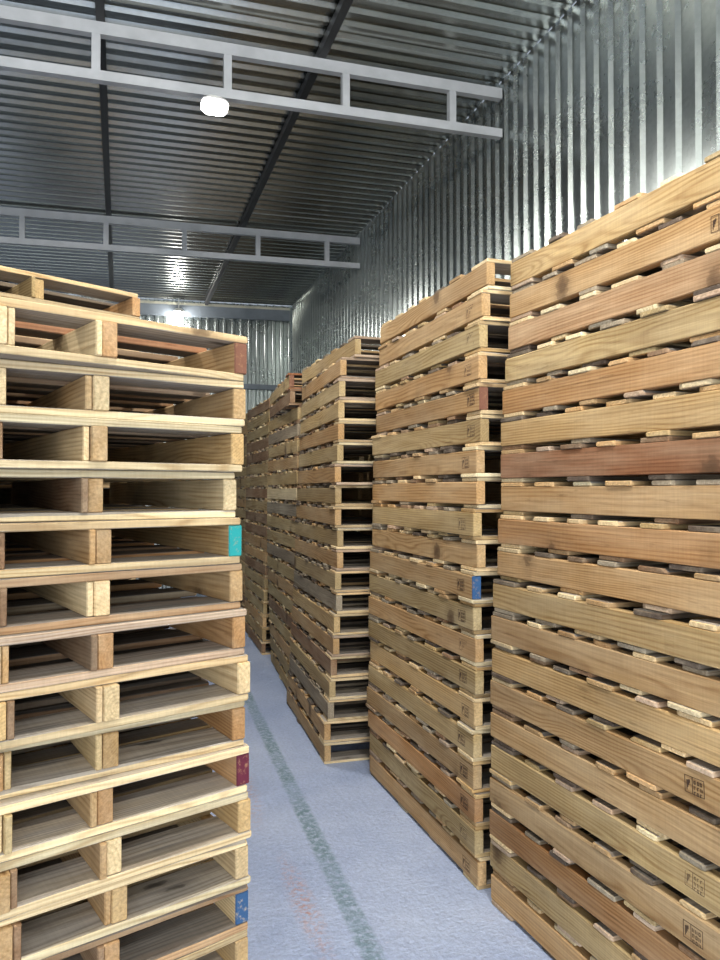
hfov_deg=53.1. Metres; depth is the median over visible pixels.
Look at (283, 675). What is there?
wooden pallet
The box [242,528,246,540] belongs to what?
wooden pallet
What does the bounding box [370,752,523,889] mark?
wooden pallet
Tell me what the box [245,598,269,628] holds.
wooden pallet
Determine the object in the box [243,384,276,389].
wall rail
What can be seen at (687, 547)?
wooden pallet
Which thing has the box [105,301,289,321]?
beam
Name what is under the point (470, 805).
wooden pallet
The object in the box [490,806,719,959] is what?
wooden pallet
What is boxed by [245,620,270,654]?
wooden pallet
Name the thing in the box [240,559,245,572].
wooden pallet
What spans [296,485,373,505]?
wooden pallet
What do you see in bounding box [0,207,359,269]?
roof truss
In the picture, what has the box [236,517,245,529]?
wooden pallet
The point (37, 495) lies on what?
wooden pallet
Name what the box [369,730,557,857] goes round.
wooden pallet
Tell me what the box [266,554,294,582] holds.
wooden pallet
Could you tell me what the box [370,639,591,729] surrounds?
wooden pallet
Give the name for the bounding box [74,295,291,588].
wall
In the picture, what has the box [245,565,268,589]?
wooden pallet
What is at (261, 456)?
wooden pallet
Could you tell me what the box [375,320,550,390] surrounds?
wooden pallet
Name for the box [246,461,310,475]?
wooden pallet
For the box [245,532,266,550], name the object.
wooden pallet
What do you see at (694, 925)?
wooden pallet
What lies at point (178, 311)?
ceiling lamp
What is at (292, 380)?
wooden pallet
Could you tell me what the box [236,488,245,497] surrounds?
wooden pallet
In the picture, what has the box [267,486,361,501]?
wooden pallet
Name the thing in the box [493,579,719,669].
wooden pallet
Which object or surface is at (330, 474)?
wooden pallet
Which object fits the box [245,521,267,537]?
wooden pallet
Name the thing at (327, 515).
wooden pallet
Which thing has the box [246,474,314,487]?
wooden pallet
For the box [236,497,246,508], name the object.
wooden pallet
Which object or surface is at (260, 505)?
wooden pallet
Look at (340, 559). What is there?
wooden pallet
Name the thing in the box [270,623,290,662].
wooden pallet
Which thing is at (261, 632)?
wooden pallet
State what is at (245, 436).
wooden pallet
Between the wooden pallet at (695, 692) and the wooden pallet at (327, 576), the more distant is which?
the wooden pallet at (327, 576)
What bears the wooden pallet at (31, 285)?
on the wooden pallet
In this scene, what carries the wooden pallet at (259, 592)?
on the wooden pallet at (257, 602)
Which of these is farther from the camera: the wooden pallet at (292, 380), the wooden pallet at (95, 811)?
the wooden pallet at (292, 380)
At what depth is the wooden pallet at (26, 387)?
1.89 m
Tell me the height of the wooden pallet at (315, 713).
0.121 m
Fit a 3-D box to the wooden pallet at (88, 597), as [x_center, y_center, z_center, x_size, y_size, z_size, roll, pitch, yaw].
[-1.094,0.288,2.120,1.023,0.123,1.230,1,-1,-38]
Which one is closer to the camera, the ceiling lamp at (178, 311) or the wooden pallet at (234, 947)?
the wooden pallet at (234, 947)
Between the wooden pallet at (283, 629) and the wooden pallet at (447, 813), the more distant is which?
the wooden pallet at (283, 629)
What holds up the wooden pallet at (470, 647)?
on the wooden pallet at (446, 663)
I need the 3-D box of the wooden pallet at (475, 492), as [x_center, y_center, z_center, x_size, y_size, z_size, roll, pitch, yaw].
[0.741,0.061,3.547,1.026,0.123,1.237,0,-1,-19]
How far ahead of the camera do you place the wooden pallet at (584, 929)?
2.33 m
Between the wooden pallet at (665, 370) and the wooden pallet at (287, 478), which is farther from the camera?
the wooden pallet at (287, 478)
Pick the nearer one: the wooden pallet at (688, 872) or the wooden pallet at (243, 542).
the wooden pallet at (688, 872)
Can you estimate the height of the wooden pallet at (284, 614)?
0.121 m
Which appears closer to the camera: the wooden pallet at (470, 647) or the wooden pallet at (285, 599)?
the wooden pallet at (470, 647)
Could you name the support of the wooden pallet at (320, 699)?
on the wooden pallet at (315, 713)
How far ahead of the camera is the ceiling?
6.11 m
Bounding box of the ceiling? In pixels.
[0,0,576,305]
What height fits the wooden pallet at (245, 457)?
0.121 m
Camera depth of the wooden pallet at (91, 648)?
1.82 m
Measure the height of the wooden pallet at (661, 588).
0.121 m
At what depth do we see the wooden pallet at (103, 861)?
1.77 m
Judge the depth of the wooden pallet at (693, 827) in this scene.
2.11 m
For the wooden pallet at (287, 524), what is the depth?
5.84 m
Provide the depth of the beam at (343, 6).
5.95 m
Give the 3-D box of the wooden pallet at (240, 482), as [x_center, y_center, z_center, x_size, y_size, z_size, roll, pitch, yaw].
[-1.008,0.036,8.954,1.020,0.121,1.228,0,-1,-18]
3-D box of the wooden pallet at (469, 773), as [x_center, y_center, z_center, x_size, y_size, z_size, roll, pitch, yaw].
[0.718,1.169,3.539,1.030,0.123,1.236,0,-1,-19]
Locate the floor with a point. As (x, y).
(338, 870)
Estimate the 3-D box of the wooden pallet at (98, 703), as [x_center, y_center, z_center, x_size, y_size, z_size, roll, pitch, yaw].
[-1.070,0.534,2.112,1.030,0.123,1.240,1,-1,-38]
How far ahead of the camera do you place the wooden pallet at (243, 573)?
8.28 m
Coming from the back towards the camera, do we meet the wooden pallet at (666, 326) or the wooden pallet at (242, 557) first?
the wooden pallet at (242, 557)
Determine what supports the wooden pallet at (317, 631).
on the wooden pallet at (319, 653)
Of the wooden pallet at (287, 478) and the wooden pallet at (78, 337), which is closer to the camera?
the wooden pallet at (78, 337)
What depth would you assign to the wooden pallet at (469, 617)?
3.18 m
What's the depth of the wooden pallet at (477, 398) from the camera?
3.18 m
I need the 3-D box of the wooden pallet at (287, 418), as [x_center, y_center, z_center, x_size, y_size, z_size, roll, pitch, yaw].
[-0.162,-0.489,6.119,1.027,0.121,1.228,0,-1,-17]
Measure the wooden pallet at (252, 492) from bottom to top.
0.121 m
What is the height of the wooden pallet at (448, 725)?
0.123 m
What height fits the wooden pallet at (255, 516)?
0.121 m
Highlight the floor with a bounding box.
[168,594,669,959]
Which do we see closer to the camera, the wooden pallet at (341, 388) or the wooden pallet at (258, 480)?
the wooden pallet at (341, 388)
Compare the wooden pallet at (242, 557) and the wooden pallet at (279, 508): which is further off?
the wooden pallet at (242, 557)
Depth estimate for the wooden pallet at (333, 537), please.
4.47 m
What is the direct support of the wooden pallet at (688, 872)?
on the wooden pallet at (694, 925)
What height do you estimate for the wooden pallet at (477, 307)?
0.123 m
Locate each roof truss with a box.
[0,5,501,139]
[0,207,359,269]
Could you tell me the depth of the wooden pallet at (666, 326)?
2.17 m
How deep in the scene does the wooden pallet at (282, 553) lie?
5.91 m
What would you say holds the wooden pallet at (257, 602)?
on the wooden pallet at (263, 621)
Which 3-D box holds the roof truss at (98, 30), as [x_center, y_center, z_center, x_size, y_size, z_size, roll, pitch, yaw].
[-3.246,-2.632,3.974,9.065,0.628,0.050,0,-1,-18]
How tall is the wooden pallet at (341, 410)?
0.121 m
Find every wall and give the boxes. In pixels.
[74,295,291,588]
[292,0,719,618]
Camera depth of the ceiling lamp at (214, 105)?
4.68 m
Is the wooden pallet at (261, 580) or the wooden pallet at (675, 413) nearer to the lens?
the wooden pallet at (675, 413)
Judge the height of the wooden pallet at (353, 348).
0.121 m
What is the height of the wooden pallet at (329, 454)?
0.121 m
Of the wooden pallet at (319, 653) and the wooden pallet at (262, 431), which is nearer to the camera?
the wooden pallet at (319, 653)
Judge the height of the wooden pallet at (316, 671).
0.121 m
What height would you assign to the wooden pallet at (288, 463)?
0.121 m
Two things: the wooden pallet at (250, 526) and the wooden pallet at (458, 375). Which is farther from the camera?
the wooden pallet at (250, 526)
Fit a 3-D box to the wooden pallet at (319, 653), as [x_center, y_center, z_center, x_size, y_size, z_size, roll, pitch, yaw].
[0.154,1.071,4.799,1.022,0.121,1.224,0,-1,-16]
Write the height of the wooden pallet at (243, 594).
0.121 m
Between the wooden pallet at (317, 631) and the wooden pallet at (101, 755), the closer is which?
the wooden pallet at (101, 755)
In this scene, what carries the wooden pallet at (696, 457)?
on the wooden pallet at (666, 501)
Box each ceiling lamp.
[173,298,184,314]
[200,95,228,115]
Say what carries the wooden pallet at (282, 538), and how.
on the wooden pallet at (282, 553)
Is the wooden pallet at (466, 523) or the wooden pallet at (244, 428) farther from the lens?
the wooden pallet at (244, 428)
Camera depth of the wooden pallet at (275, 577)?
5.88 m
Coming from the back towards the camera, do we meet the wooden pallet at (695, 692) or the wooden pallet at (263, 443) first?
the wooden pallet at (263, 443)
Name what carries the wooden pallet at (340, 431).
on the wooden pallet at (329, 454)
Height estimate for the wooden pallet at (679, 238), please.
0.121 m
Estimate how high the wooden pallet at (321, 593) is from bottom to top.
0.121 m
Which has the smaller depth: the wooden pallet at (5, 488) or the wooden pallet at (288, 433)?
the wooden pallet at (5, 488)
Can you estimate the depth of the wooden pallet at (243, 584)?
8.26 m
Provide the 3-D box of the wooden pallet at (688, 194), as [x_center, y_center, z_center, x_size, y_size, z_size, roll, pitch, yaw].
[1.270,-0.784,2.368,1.025,0.121,1.226,0,-1,-22]
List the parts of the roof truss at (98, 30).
post, post, post, post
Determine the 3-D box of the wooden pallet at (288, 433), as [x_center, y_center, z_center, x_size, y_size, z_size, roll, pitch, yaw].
[-0.164,-0.368,6.118,1.026,0.121,1.226,0,-1,-17]
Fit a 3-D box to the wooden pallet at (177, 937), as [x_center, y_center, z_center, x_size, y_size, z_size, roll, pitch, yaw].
[-1.068,1.149,2.120,1.030,0.123,1.234,1,-1,-37]
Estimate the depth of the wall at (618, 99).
4.86 m
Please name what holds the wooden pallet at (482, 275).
on the wooden pallet at (477, 307)
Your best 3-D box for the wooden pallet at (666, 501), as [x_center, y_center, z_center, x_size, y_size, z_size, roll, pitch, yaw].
[1.236,0.065,2.362,1.028,0.121,1.229,0,-1,-22]
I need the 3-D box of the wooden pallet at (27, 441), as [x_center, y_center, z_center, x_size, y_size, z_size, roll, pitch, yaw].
[-1.087,-0.081,2.133,1.028,0.123,1.236,1,-1,-37]
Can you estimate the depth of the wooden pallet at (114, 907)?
1.78 m
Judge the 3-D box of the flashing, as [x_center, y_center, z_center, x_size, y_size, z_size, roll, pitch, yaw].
[-5.452,-2.727,10.582,9.010,0.300,0.050,0,-1,-18]
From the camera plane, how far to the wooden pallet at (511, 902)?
2.47 m
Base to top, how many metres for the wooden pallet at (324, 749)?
0.121 m
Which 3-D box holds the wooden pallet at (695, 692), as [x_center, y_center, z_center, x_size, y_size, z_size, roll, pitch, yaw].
[1.196,0.551,2.354,1.026,0.121,1.226,0,-1,-22]
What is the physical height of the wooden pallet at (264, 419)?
0.121 m
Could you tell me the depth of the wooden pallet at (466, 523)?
3.20 m
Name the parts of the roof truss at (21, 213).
post, post, post, post, post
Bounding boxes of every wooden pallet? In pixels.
[0,266,139,318]
[0,297,247,381]
[0,359,245,426]
[0,413,243,471]
[0,469,235,521]
[0,483,128,504]
[0,517,241,578]
[0,563,241,635]
[0,580,246,693]
[0,628,249,749]
[0,678,244,799]
[0,718,248,862]
[0,764,250,920]
[0,810,250,959]
[20,857,247,959]
[21,869,247,959]
[233,467,247,477]
[234,477,247,487]
[235,507,245,518]
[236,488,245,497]
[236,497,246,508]
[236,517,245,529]
[240,550,245,561]
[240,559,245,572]
[241,424,247,435]
[241,539,245,550]
[242,456,246,466]
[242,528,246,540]
[242,570,244,582]
[242,581,244,592]
[242,591,244,604]
[244,435,266,445]
[244,445,246,455]
[245,487,267,499]
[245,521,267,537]
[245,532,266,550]
[245,543,267,563]
[245,554,267,576]
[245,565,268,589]
[245,576,268,602]
[245,587,268,615]
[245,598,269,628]
[245,611,269,641]
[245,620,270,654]
[246,436,294,453]
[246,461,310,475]
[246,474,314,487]
[246,499,267,512]
[246,510,267,525]
[247,398,269,420]
[247,410,269,431]
[247,423,269,442]
[247,449,268,464]
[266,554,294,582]
[267,470,362,486]
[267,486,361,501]
[267,500,360,518]
[267,514,359,534]
[267,527,295,550]
[267,541,295,566]
[268,405,302,432]
[268,438,356,459]
[268,454,363,472]
[268,568,293,598]
[268,582,293,614]
[269,389,302,419]
[269,421,333,446]
[269,595,292,629]
[269,608,292,645]
[270,373,301,405]
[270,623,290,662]
[270,636,289,673]
[271,650,288,687]
[287,687,369,763]
[288,670,369,742]
[289,653,368,720]
[290,637,396,699]
[291,621,388,677]
[292,603,369,656]
[293,570,394,613]
[293,587,396,635]
[294,553,409,592]
[295,520,373,549]
[295,536,369,570]
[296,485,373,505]
[296,503,372,527]
[298,464,437,485]
[299,421,427,452]
[299,442,424,468]
[300,400,446,434]
[302,336,401,385]
[302,357,417,402]
[302,378,414,417]
[366,684,528,793]
[368,616,532,697]
[368,661,523,761]
[368,709,528,826]
[369,548,557,603]
[369,571,675,634]
[369,593,571,666]
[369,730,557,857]
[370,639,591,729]
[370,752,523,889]
[371,414,604,457]
[371,477,512,508]
[372,503,597,539]
[372,526,566,571]
[373,446,566,480]
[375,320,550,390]
[376,351,581,413]
[376,383,605,434]
[378,289,572,366]
[380,258,512,345]
[489,740,719,916]
[490,676,719,816]
[490,774,719,959]
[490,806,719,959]
[490,835,719,959]
[491,607,719,717]
[491,708,719,866]
[491,870,670,959]
[492,644,719,767]
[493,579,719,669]
[497,547,719,617]
[498,515,719,572]
[501,384,719,450]
[501,431,719,482]
[501,479,719,523]
[502,335,719,417]
[505,288,719,385]
[508,244,719,353]
[510,199,719,322]
[511,150,719,290]
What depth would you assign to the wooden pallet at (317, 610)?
4.39 m
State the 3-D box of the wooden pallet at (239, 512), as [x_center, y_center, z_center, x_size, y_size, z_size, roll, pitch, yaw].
[-1.018,0.400,8.952,1.025,0.121,1.224,0,-1,-18]
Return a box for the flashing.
[85,297,289,309]
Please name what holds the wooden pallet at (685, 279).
on the wooden pallet at (666, 326)
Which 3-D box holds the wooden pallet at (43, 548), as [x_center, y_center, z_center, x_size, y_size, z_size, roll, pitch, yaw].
[-1.090,0.166,2.142,1.025,0.123,1.234,1,-1,-36]
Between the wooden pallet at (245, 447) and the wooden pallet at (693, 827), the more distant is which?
the wooden pallet at (245, 447)
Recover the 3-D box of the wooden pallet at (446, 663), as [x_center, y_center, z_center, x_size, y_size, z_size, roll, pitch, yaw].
[0.726,0.799,3.535,1.021,0.123,1.234,0,-1,-19]
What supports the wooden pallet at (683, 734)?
on the wooden pallet at (696, 781)
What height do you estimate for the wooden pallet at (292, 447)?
0.121 m
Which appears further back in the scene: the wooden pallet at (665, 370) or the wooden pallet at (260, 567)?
the wooden pallet at (260, 567)
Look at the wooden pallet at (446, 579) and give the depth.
3.17 m
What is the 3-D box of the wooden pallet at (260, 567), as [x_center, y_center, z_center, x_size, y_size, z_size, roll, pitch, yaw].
[-0.600,0.866,7.533,1.020,0.121,1.228,0,-1,-18]
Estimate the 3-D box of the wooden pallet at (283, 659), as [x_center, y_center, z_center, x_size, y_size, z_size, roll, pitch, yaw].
[-0.172,1.453,6.075,1.027,0.121,1.228,0,-1,-14]
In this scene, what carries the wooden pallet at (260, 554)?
on the wooden pallet at (260, 567)
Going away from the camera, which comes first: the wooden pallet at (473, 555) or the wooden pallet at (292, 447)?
the wooden pallet at (473, 555)
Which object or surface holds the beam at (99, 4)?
attached to the ceiling
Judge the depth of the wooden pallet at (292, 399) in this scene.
5.71 m
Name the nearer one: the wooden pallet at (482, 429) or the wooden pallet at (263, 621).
the wooden pallet at (482, 429)
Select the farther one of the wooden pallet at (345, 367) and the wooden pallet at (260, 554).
the wooden pallet at (260, 554)
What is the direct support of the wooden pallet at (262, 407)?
on the wooden pallet at (264, 419)
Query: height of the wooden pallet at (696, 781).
0.121 m
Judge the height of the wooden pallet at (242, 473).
0.121 m

